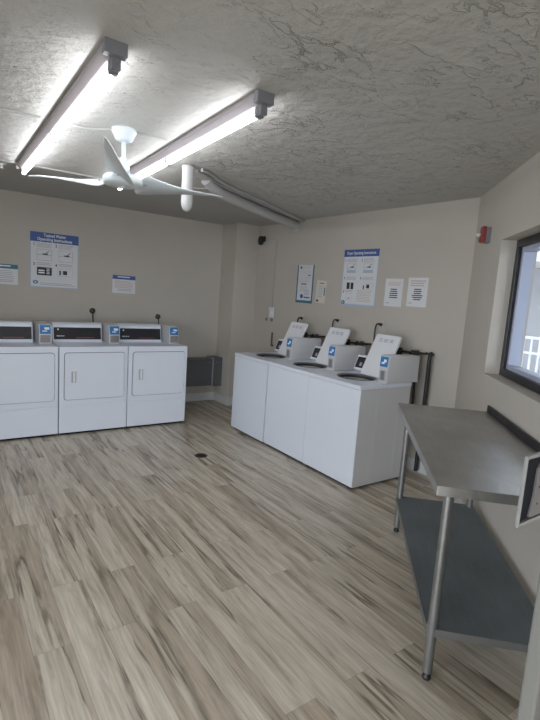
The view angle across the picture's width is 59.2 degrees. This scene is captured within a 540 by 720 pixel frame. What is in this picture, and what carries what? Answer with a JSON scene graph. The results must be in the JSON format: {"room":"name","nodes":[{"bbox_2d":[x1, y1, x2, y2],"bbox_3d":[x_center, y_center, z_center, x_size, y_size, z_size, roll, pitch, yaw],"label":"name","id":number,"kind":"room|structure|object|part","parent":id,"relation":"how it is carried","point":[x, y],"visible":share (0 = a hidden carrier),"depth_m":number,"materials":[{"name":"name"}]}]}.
{"room":"laundry","nodes":[
{"label":"laundry","id":0,"kind":"room"},
{"bbox_2d":[0,189,222,393],"bbox_3d":[-2.576,-0.624,5.596,6.400,2.490,0.200,-1,10,-35],"label":"wall","id":1,"kind":"structure","parent":0,"point":[174,262],"depth_m":5.88,"materials":[{"name":"paint"}]},
{"bbox_2d":[0,264,17,284],"bbox_3d":[-2.913,-0.938,5.175,0.300,0.218,0.003,-1,10,-35],"label":"notice","id":2,"kind":"object","parent":1,"relation":"attached to","point":[8,272],"visible":1,"depth_m":5.21,"materials":[{"name":"white paper"}]},
{"bbox_2d":[30,231,78,288],"bbox_3d":[-2.467,-1.135,5.451,0.512,0.610,0.004,-1,10,-35],"label":"poster","id":3,"kind":"object","parent":1,"relation":"attached to","point":[53,257],"visible":1,"depth_m":5.44,"materials":[{"name":"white paper"}]},
{"bbox_2d":[89,306,94,321],"bbox_3d":[-2.157,-0.425,5.772,0.070,0.457,0.052,-1,10,-35],"label":"power cord","id":4,"kind":"object","parent":1,"relation":"attached to","point":[91,308],"visible":0.73,"depth_m":5.75,"materials":[{"name":"black plastic"}]},
{"bbox_2d":[112,275,134,293],"bbox_3d":[-1.824,-0.944,5.939,0.285,0.218,0.003,-1,10,-35],"label":"notice","id":5,"kind":"object","parent":1,"relation":"attached to","point":[120,284],"visible":1,"depth_m":5.93,"materials":[{"name":"white paper"}]},
{"bbox_2d":[155,312,160,323],"bbox_3d":[-1.478,-0.398,6.254,0.070,0.457,0.052,-1,10,-35],"label":"power cord","id":6,"kind":"object","parent":1,"relation":"attached to","point":[157,314],"visible":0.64,"depth_m":6.22,"materials":[{"name":"black plastic"}]},
{"bbox_2d":[185,392,213,401],"bbox_3d":[-2.936,0.575,5.436,5.176,0.115,0.014,-1,10,-35],"label":"baseboard","id":7,"kind":"structure","parent":1,"relation":"attached to","point":[205,395],"depth_m":6.77,"materials":[{"name":"grey paint"}]},
{"bbox_2d":[186,356,222,386],"bbox_3d":[-1.110,0.161,6.514,0.920,0.406,0.208,-1,10,-35],"label":"duct","id":8,"kind":"object","parent":1,"relation":"attached to","point":[200,371],"visible":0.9,"depth_m":6.56,"materials":[{"name":"grey metal"}]},
{"bbox_2d":[214,223,259,397],"bbox_3d":[-0.430,-0.631,6.738,0.474,2.490,0.388,-1,10,-35],"label":"wall column","id":9,"kind":"structure","parent":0,"point":[240,244],"depth_m":6.53,"materials":[{"name":"paint"}]},
{"bbox_2d":[213,392,227,405],"bbox_3d":[-0.705,0.550,6.749,0.014,0.115,0.388,-1,10,-35],"label":"baseboard","id":10,"kind":"structure","parent":9,"relation":"attached to","point":[222,399],"depth_m":6.73,"materials":[{"name":"grey paint"}]},
{"bbox_2d":[0,400,526,719],"bbox_3d":[-0.288,1.266,2.559,6.800,0.100,8.485,-1,10,-35],"label":"floor","id":11,"kind":"structure","parent":0,"point":[143,577],"depth_m":2.49,"materials":[{"name":"plastic"}]},
{"bbox_2d":[0,320,57,440],"bbox_3d":[-2.583,0.174,4.817,0.685,1.125,0.736,-1,10,-35],"label":"dryer","id":12,"kind":"object","parent":11,"relation":"on","point":[28,354],"visible":1,"depth_m":4.63,"materials":[{"name":"white metal"}]},
{"bbox_3d":[-2.648,-0.272,4.746,0.483,0.126,0.033,-1,10,-35],"label":"display panel","id":13,"kind":"part","parent":12,"relation":"part of","materials":[{"name":"black plastic"}]},
{"bbox_3d":[-2.382,0.178,4.537,0.599,0.479,0.014,-1,10,-35],"label":"door","id":14,"kind":"part","parent":12,"relation":"part of","materials":[{"name":"white metal"}]},
{"bbox_3d":[-2.423,0.618,4.604,0.683,0.274,0.008,-1,10,-35],"label":"panel","id":15,"kind":"part","parent":12,"relation":"part of","materials":[{"name":"white metal"}]},
{"bbox_3d":[-2.393,0.177,4.544,0.683,0.603,0.006,-1,10,-35],"label":"panel","id":16,"kind":"part","parent":12,"relation":"part of","materials":[{"name":"white metal"}]},
{"bbox_2d":[49,321,127,434],"bbox_3d":[-2.013,0.159,5.214,0.685,1.125,0.736,-1,10,-35],"label":"dryer","id":17,"kind":"object","parent":11,"relation":"on","point":[92,360],"visible":0.98,"depth_m":4.99,"materials":[{"name":"white metal"}]},
{"bbox_3d":[-1.978,0.173,4.800,0.065,0.138,0.021,-1,10,-35],"label":"door handle","id":18,"kind":"part","parent":17,"relation":"part of","materials":[{"name":"white plastic"}]},
{"bbox_3d":[-2.078,-0.287,5.143,0.483,0.126,0.033,-1,10,-35],"label":"display panel","id":19,"kind":"part","parent":17,"relation":"part of","materials":[{"name":"black plastic"}]},
{"bbox_3d":[-1.853,0.604,5.001,0.683,0.274,0.008,-1,10,-35],"label":"panel","id":20,"kind":"part","parent":17,"relation":"part of","materials":[{"name":"white metal"}]},
{"bbox_3d":[-1.823,0.162,4.941,0.683,0.603,0.006,-1,10,-35],"label":"panel","id":21,"kind":"part","parent":17,"relation":"part of","materials":[{"name":"white metal"}]},
{"bbox_3d":[-1.812,0.163,4.934,0.599,0.479,0.014,-1,10,-35],"label":"door","id":22,"kind":"part","parent":17,"relation":"part of","materials":[{"name":"white metal"}]},
{"bbox_2d":[114,323,187,427],"bbox_3d":[-1.444,0.144,5.611,0.685,1.125,0.736,-1,10,-35],"label":"dryer","id":23,"kind":"object","parent":11,"relation":"on","point":[157,363],"visible":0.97,"depth_m":5.38,"materials":[{"name":"white metal"}]},
{"bbox_3d":[-1.509,-0.302,5.540,0.483,0.126,0.033,-1,10,-35],"label":"display panel","id":24,"kind":"part","parent":23,"relation":"part of","materials":[{"name":"black plastic"}]},
{"bbox_3d":[-1.408,0.159,5.197,0.065,0.138,0.021,-1,10,-35],"label":"door handle","id":25,"kind":"part","parent":23,"relation":"part of","materials":[{"name":"white plastic"}]},
{"bbox_3d":[-1.284,0.589,5.398,0.683,0.274,0.008,-1,10,-35],"label":"panel","id":26,"kind":"part","parent":23,"relation":"part of","materials":[{"name":"white metal"}]},
{"bbox_3d":[-1.254,0.147,5.338,0.683,0.603,0.006,-1,10,-35],"label":"panel","id":27,"kind":"part","parent":23,"relation":"part of","materials":[{"name":"white metal"}]},
{"bbox_3d":[-1.243,0.148,5.331,0.599,0.479,0.014,-1,10,-35],"label":"door","id":28,"kind":"part","parent":23,"relation":"part of","materials":[{"name":"white metal"}]},
{"bbox_2d":[195,453,207,457],"bbox_3d":[-0.660,0.912,4.550,0.124,0.005,0.124,-1,10,-35],"label":"floor drain","id":29,"kind":"object","parent":11,"relation":"on","point":[199,455],"visible":1,"depth_m":4.54,"materials":[{"name":"brown metal"}]},
{"bbox_2d":[231,322,320,442],"bbox_3d":[0.064,0.203,5.403,0.721,1.272,0.659,-1,10,-35],"label":"washing machine","id":30,"kind":"object","parent":11,"relation":"on","point":[251,369],"visible":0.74,"depth_m":5.21,"materials":[{"name":"white metal"}]},
{"bbox_3d":[-0.240,0.408,5.229,0.005,0.826,0.656,-1,10,-35],"label":"panel","id":31,"kind":"part","parent":30,"relation":"part of","materials":[{"name":"white metal"}]},
{"bbox_2d":[256,353,285,357],"bbox_3d":[0.008,0.119,5.385,0.340,0.344,0.369,-1,10,-35],"label":"tub","id":32,"kind":"object","parent":30,"relation":"in","point":[264,355],"depth_m":5.49,"materials":[{"name":"grey"}]},
{"bbox_3d":[0.113,-0.178,5.647,0.044,0.102,0.100,-1,10,-35],"label":"display panel","id":33,"kind":"part","parent":30,"relation":"part of","materials":[{"name":"black plastic"}]},
{"bbox_3d":[0.260,-0.237,5.439,0.199,0.384,0.294,-1,10,-35],"label":"lid","id":34,"kind":"part","parent":30,"relation":"part of","materials":[{"name":"white metal"}]},
{"bbox_2d":[263,327,365,462],"bbox_3d":[0.451,0.304,4.873,0.721,1.272,0.659,-1,10,-35],"label":"washing machine","id":35,"kind":"object","parent":11,"relation":"on","point":[288,381],"visible":0.66,"depth_m":4.69,"materials":[{"name":"white metal"}]},
{"bbox_3d":[0.147,0.508,4.699,0.005,0.826,0.656,-1,10,-35],"label":"panel","id":36,"kind":"part","parent":35,"relation":"part of","materials":[{"name":"white metal"}]},
{"bbox_2d":[293,362,326,367],"bbox_3d":[0.395,0.220,4.855,0.340,0.344,0.369,-1,10,-35],"label":"tub","id":37,"kind":"object","parent":35,"relation":"in","point":[299,364],"depth_m":4.95,"materials":[{"name":"grey"}]},
{"bbox_3d":[0.499,-0.077,5.117,0.044,0.102,0.100,-1,10,-35],"label":"display panel","id":38,"kind":"part","parent":35,"relation":"part of","materials":[{"name":"black plastic"}]},
{"bbox_3d":[0.647,-0.137,4.909,0.199,0.384,0.294,-1,10,-35],"label":"lid","id":39,"kind":"part","parent":35,"relation":"part of","materials":[{"name":"white metal"}]},
{"bbox_3d":[0.742,0.087,4.702,0.430,0.012,0.111,-1,10,-35],"label":"mounting plate","id":40,"kind":"part","parent":35,"relation":"part of","materials":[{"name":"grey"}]},
{"bbox_2d":[302,334,419,488],"bbox_3d":[0.825,0.404,4.340,0.721,1.272,0.659,-1,10,-35],"label":"washing machine","id":41,"kind":"object","parent":11,"relation":"on","point":[354,426],"visible":0.98,"depth_m":4.11,"materials":[{"name":"white metal"}]},
{"bbox_3d":[0.521,0.608,4.166,0.005,0.826,0.656,-1,10,-35],"label":"panel","id":42,"kind":"part","parent":41,"relation":"part of","materials":[{"name":"white metal"}]},
{"bbox_2d":[337,373,375,380],"bbox_3d":[0.769,0.319,4.322,0.340,0.344,0.369,-1,10,-35],"label":"tub","id":43,"kind":"object","parent":41,"relation":"in","point":[349,376],"depth_m":4.40,"materials":[{"name":"grey"}]},
{"bbox_3d":[0.874,0.022,4.584,0.044,0.102,0.100,-1,10,-35],"label":"display panel","id":44,"kind":"part","parent":41,"relation":"part of","materials":[{"name":"black plastic"}]},
{"bbox_3d":[1.021,-0.037,4.376,0.199,0.384,0.294,-1,10,-35],"label":"lid","id":45,"kind":"part","parent":41,"relation":"part of","materials":[{"name":"white metal"}]},
{"bbox_3d":[1.116,0.187,4.169,0.430,0.012,0.111,-1,10,-35],"label":"mounting plate","id":46,"kind":"part","parent":41,"relation":"part of","materials":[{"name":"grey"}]},
{"bbox_2d":[393,403,539,680],"bbox_3d":[1.029,0.833,2.571,0.598,0.935,1.505,5,8,9],"label":"worktable","id":47,"kind":"object","parent":11,"relation":"on","point":[467,591],"visible":0.94,"depth_m":2.29,"materials":[{"name":"grey metal"}]},
{"bbox_3d":[0.910,0.738,3.250,0.041,0.850,0.041,5,8,9],"label":"leg","id":48,"kind":"part","parent":47,"relation":"part of","materials":[{"name":"silver metal"}]},
{"bbox_3d":[0.696,0.901,1.963,0.041,0.850,0.041,5,8,9],"label":"leg","id":49,"kind":"part","parent":47,"relation":"part of","materials":[{"name":"silver metal"}]},
{"bbox_2d":[396,497,533,644],"bbox_3d":[1.014,1.052,2.601,0.508,0.004,1.365,5,8,9],"label":"shelf","id":50,"kind":"object","parent":47,"relation":"attached to","point":[483,600],"depth_m":2.35,"materials":[{"name":"metal"}]},
{"bbox_3d":[1.361,0.779,3.180,0.041,0.850,0.041,5,8,9],"label":"leg","id":51,"kind":"part","parent":47,"relation":"part of","materials":[{"name":"silver metal"}]},
{"bbox_2d":[487,405,539,451],"bbox_3d":[1.347,0.419,2.466,0.014,0.045,1.505,5,8,9],"label":"backsplash","id":52,"kind":"structure","parent":47,"relation":"on","point":[534,444],"depth_m":2.66,"materials":[{"name":"metal"}]},
{"bbox_2d":[0,0,539,225],"bbox_3d":[-0.107,-1.313,2.204,6.800,0.162,8.485,-1,10,-35],"label":"ceiling","id":53,"kind":"structure","parent":0,"point":[379,104],"depth_m":2.22,"materials":[{"name":"grey paint"}]},
{"bbox_2d":[0,107,40,118],"bbox_3d":[-2.125,-1.379,2.219,1.912,0.016,0.027,-1,9,-33],"label":"conduit","id":54,"kind":"object","parent":53,"relation":"attached to","point":[1,108],"visible":1,"depth_m":2.68,"materials":[{"name":"white metal"}]},
{"bbox_2d":[16,37,127,175],"bbox_3d":[-1.309,-1.368,2.858,0.090,0.096,2.546,-1,10,-35],"label":"fluorescent light","id":55,"kind":"object","parent":53,"relation":"attached to","point":[105,63],"visible":1,"depth_m":2.25,"materials":[{"name":"grey plastic"}]},
{"bbox_2d":[71,124,110,130],"bbox_3d":[-1.069,-1.393,2.853,0.235,0.016,0.046,3,8,-8],"label":"conduit","id":56,"kind":"object","parent":53,"relation":"attached to","point":[72,125],"visible":0.97,"depth_m":2.85,"materials":[{"name":"grey paint"}]},
{"bbox_2d":[28,125,222,197],"bbox_3d":[-0.744,-1.214,2.936,1.175,0.345,1.279,-1,10,-35],"label":"ceiling fan","id":57,"kind":"object","parent":53,"relation":"hanging from","point":[120,177],"visible":1,"depth_m":2.87,"materials":[{"name":"white"}]},
{"bbox_3d":[-1.296,-1.137,3.032,0.636,0.091,0.160,7,8,19],"label":"blade","id":58,"kind":"part","parent":57,"relation":"part of","materials":[{"name":"white plastic"}]},
{"bbox_3d":[-0.817,-1.028,2.489,0.160,0.091,0.636,2,8,-11],"label":"blade","id":59,"kind":"part","parent":57,"relation":"part of","materials":[{"name":"white plastic"}]},
{"bbox_3d":[-0.897,-1.093,2.898,0.236,0.070,0.236,-1,10,-35],"label":"motor","id":60,"kind":"part","parent":57,"relation":"part of","materials":[{"name":"white metal"}]},
{"bbox_3d":[-0.891,-1.172,2.888,0.084,0.105,0.084,-1,10,-35],"label":"rod","id":61,"kind":"part","parent":57,"relation":"part of","materials":[{"name":"white metal"}]},
{"bbox_3d":[-0.579,-1.107,3.176,0.636,0.091,0.160,-3,10,-41],"label":"blade","id":62,"kind":"part","parent":57,"relation":"part of","materials":[{"name":"white plastic"}]},
{"bbox_2d":[137,132,168,141],"bbox_3d":[-0.727,-1.380,2.941,0.201,0.017,0.018,-1,9,-31],"label":"conduit","id":63,"kind":"object","parent":53,"relation":"attached to","point":[138,133],"visible":0.9,"depth_m":2.94,"materials":[{"name":"white metal"}]},
{"bbox_2d":[181,164,194,211],"bbox_3d":[-0.630,-1.305,3.627,0.100,0.338,0.100,-1,10,-35],"label":"hanging lamp cover","id":64,"kind":"object","parent":53,"relation":"hanging from","point":[187,169],"visible":1,"depth_m":3.59,"materials":[{"name":"grey plastic"}]},
{"bbox_2d":[117,89,273,190],"bbox_3d":[-0.695,-1.376,3.225,0.090,0.096,2.506,-1,9,-33],"label":"fluorescent light","id":65,"kind":"object","parent":53,"relation":"attached to","point":[257,103],"visible":0.84,"depth_m":2.62,"materials":[{"name":"grey plastic"}]},
{"bbox_2d":[195,169,302,221],"bbox_3d":[-0.091,-1.578,4.767,0.082,0.031,2.426,7,9,24],"label":"conduit","id":66,"kind":"object","parent":53,"relation":"attached to","point":[196,170],"visible":0.8,"depth_m":4.36,"materials":[{"name":"grey metal"}]},
{"bbox_2d":[201,180,299,231],"bbox_3d":[-0.107,-1.585,4.973,0.128,0.190,2.079,8,9,26],"label":"ceiling pipe","id":67,"kind":"object","parent":53,"relation":"attached to","point":[228,196],"visible":0.92,"depth_m":4.70,"materials":[{"name":"grey plastic"}]},
{"bbox_2d":[201,169,304,221],"bbox_3d":[-0.058,-1.572,4.736,0.079,0.031,2.422,7,9,23],"label":"conduit","id":68,"kind":"object","parent":53,"relation":"attached to","point":[202,170],"visible":0.93,"depth_m":4.40,"materials":[{"name":"grey metal"}]},
{"bbox_2d":[252,197,480,460],"bbox_3d":[0.651,-0.405,5.644,0.200,2.490,3.694,-2,10,-37],"label":"wall","id":69,"kind":"structure","parent":0,"point":[435,242],"depth_m":4.71,"materials":[{"name":"paint"}]},
{"bbox_2d":[227,397,232,405],"bbox_3d":[-0.448,0.574,6.703,0.354,0.115,0.014,-1,10,-35],"label":"baseboard","id":70,"kind":"structure","parent":69,"relation":"attached to","point":[229,402],"depth_m":6.62,"materials":[{"name":"grey paint"}]},
{"bbox_2d":[258,236,265,244],"bbox_3d":[-0.119,-1.601,6.376,0.098,0.122,0.090,-2,10,-37],"label":"security camera","id":71,"kind":"object","parent":69,"relation":"attached to","point":[261,239],"visible":1,"depth_m":6.35,"materials":[{"name":"black plastic"}]},
{"bbox_2d":[269,307,273,317],"bbox_3d":[0.009,-0.631,6.296,0.040,0.140,0.090,-2,10,-37],"label":"switch box","id":72,"kind":"object","parent":69,"relation":"attached to","point":[271,309],"visible":1,"depth_m":6.27,"materials":[{"name":"white plastic"}]},
{"bbox_2d":[265,239,277,304],"bbox_3d":[-0.011,-1.151,6.323,0.007,0.908,0.269,-2,10,-37],"label":"cable","id":73,"kind":"object","parent":69,"relation":"attached to","point":[265,239],"visible":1,"depth_m":6.25,"materials":[{"name":"grey plastic"}]},
{"bbox_2d":[297,314,304,322],"bbox_3d":[0.362,-0.287,5.831,0.048,0.547,0.102,-2,10,-37],"label":"power cord","id":74,"kind":"object","parent":69,"relation":"attached to","point":[302,317],"visible":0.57,"depth_m":5.79,"materials":[{"name":"black plastic"}]},
{"bbox_2d":[301,314,304,322],"bbox_3d":[0.404,-0.499,5.802,0.004,0.114,0.070,-2,10,-37],"label":"outlet plate","id":75,"kind":"object","parent":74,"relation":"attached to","point":[302,315],"depth_m":5.79,"materials":[{"name":"white plastic"}]},
{"bbox_2d":[295,265,314,303],"bbox_3d":[0.421,-0.920,5.760,0.004,0.455,0.305,-2,10,-37],"label":"poster","id":76,"kind":"object","parent":69,"relation":"attached to","point":[305,275],"visible":1,"depth_m":5.75,"materials":[{"name":"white paper"}]},
{"bbox_2d":[303,332,324,337],"bbox_3d":[0.456,0.113,5.647,0.128,0.872,0.352,-2,10,-37],"label":"water valve","id":77,"kind":"object","parent":69,"relation":"attached to","point":[306,333],"visible":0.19,"depth_m":5.51,"materials":[{"name":"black metal"}]},
{"bbox_2d":[315,280,326,303],"bbox_3d":[0.592,-0.795,5.536,0.004,0.268,0.178,-2,10,-37],"label":"notice","id":78,"kind":"object","parent":69,"relation":"attached to","point":[321,285],"visible":1,"depth_m":5.54,"materials":[{"name":"beige paper"}]},
{"bbox_2d":[332,316,341,326],"bbox_3d":[0.728,-0.219,5.341,0.048,0.547,0.102,-2,10,-37],"label":"power cord","id":79,"kind":"object","parent":69,"relation":"attached to","point":[339,318],"visible":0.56,"depth_m":5.30,"materials":[{"name":"black plastic"}]},
{"bbox_2d":[336,316,341,326],"bbox_3d":[0.771,-0.431,5.312,0.004,0.114,0.070,-2,10,-37],"label":"outlet plate","id":80,"kind":"object","parent":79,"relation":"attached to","point":[338,323],"depth_m":5.30,"materials":[{"name":"white plastic"}]},
{"bbox_2d":[345,339,371,345],"bbox_3d":[0.872,0.218,5.094,0.128,0.872,0.352,-2,10,-37],"label":"water valve","id":81,"kind":"object","parent":69,"relation":"attached to","point":[348,342],"visible":0.26,"depth_m":4.96,"materials":[{"name":"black metal"}]},
{"bbox_2d":[340,248,379,307],"bbox_3d":[0.948,-0.871,5.054,0.004,0.600,0.495,-2,10,-37],"label":"poster","id":82,"kind":"object","parent":69,"relation":"attached to","point":[360,268],"visible":1,"depth_m":5.04,"materials":[{"name":"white paper"}]},
{"bbox_2d":[373,320,385,341],"bbox_3d":[1.097,-0.136,4.849,0.048,0.547,0.102,-2,10,-37],"label":"power cord","id":83,"kind":"object","parent":69,"relation":"attached to","point":[381,324],"visible":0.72,"depth_m":4.82,"materials":[{"name":"black plastic"}]},
{"bbox_2d":[379,320,385,331],"bbox_3d":[1.139,-0.348,4.820,0.004,0.114,0.070,-2,10,-37],"label":"outlet plate","id":84,"kind":"object","parent":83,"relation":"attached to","point":[381,328],"depth_m":4.82,"materials":[{"name":"white plastic"}]},
{"bbox_2d":[383,279,403,306],"bbox_3d":[1.220,-0.666,4.699,0.002,0.272,0.216,-2,10,-37],"label":"flyer","id":85,"kind":"object","parent":69,"relation":"attached to","point":[393,287],"visible":1,"depth_m":4.70,"materials":[{"name":"white paper"}]},
{"bbox_2d":[396,347,427,355],"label":"water valve","id":86,"kind":"object","parent":69,"relation":"attached to","point":[411,352],"depth_m":4.41,"materials":[{"name":"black metal"}]},
{"bbox_2d":[411,382,414,403],"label":"water valve","id":87,"kind":"object","parent":69,"relation":"attached to","point":[413,393],"depth_m":4.44,"materials":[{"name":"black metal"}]},
{"bbox_2d":[406,456,426,475],"bbox_3d":[0.629,0.809,5.548,0.014,0.115,3.184,-2,10,-37],"label":"baseboard","id":88,"kind":"structure","parent":69,"relation":"attached to","point":[410,461],"depth_m":4.54,"materials":[{"name":"grey paint"}]},
{"bbox_2d":[406,278,428,307],"bbox_3d":[1.386,-0.637,4.478,0.002,0.272,0.222,-2,10,-37],"label":"flyer","id":89,"kind":"object","parent":69,"relation":"attached to","point":[417,287],"visible":1,"depth_m":4.47,"materials":[{"name":"white paper"}]},
{"bbox_2d":[414,352,433,470],"bbox_3d":[1.422,0.482,4.390,0.079,1.126,0.052,-1,10,-35],"label":"hose","id":90,"kind":"object","parent":69,"relation":"attached to","point":[430,354],"visible":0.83,"depth_m":4.33,"materials":[{"name":"black rubber"}]},
{"bbox_2d":[454,152,539,605],"bbox_3d":[1.573,0.049,2.823,0.240,2.490,2.620,5,8,9],"label":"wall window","id":91,"kind":"structure","parent":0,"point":[511,207],"depth_m":3.28,"materials":[{"name":"paint"}]},
{"bbox_2d":[454,498,464,503],"bbox_3d":[1.366,1.211,3.009,0.016,0.115,2.570,5,8,9],"label":"baseboard","id":92,"kind":"structure","parent":91,"relation":"attached to","point":[456,500],"depth_m":3.71,"materials":[{"name":"grey paint"}]},
{"bbox_2d":[476,226,491,243],"bbox_3d":[1.613,-0.947,3.600,0.096,0.122,0.081,5,8,9],"label":"fire alarm","id":93,"kind":"object","parent":91,"relation":"attached to","point":[484,236],"visible":1,"depth_m":3.56,"materials":[{"name":"red plastic"}]},
{"bbox_2d":[499,233,539,393],"bbox_3d":[1.616,-0.278,2.712,0.100,0.938,1.258,5,8,9],"label":"window","id":94,"kind":"structure","parent":91,"relation":"attached to","point":[520,358],"depth_m":3.10,"materials":[{"name":"black"}]},
{"bbox_3d":[1.604,-0.279,2.714,0.004,0.818,1.138,5,8,9],"label":"pane","id":95,"kind":"part","parent":94,"relation":"part of","materials":[{"name":"clear glass"}]},
{"bbox_2d":[517,574,539,719],"bbox_3d":[0.998,0.426,1.408,0.642,2.028,0.044,-1,10,-35],"label":"door","id":96,"kind":"structure","parent":91,"relation":"attached to","point":[529,703],"depth_m":1.28,"materials":[{"name":"grey paint"}]},
{"bbox_2d":[515,452,539,527],"bbox_3d":[0.690,0.282,1.132,0.358,0.162,0.010,-1,10,-35],"label":"case","id":97,"kind":"object","parent":96,"relation":"attached to","point":[528,509],"visible":1,"depth_m":1.05,"materials":[{"name":"grey"}]},
{"bbox_3d":[0.704,0.283,1.141,0.295,0.136,0.004,-1,10,-35],"label":"perforated plate","id":98,"kind":"part","parent":97,"relation":"part of","materials":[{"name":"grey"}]}
]}

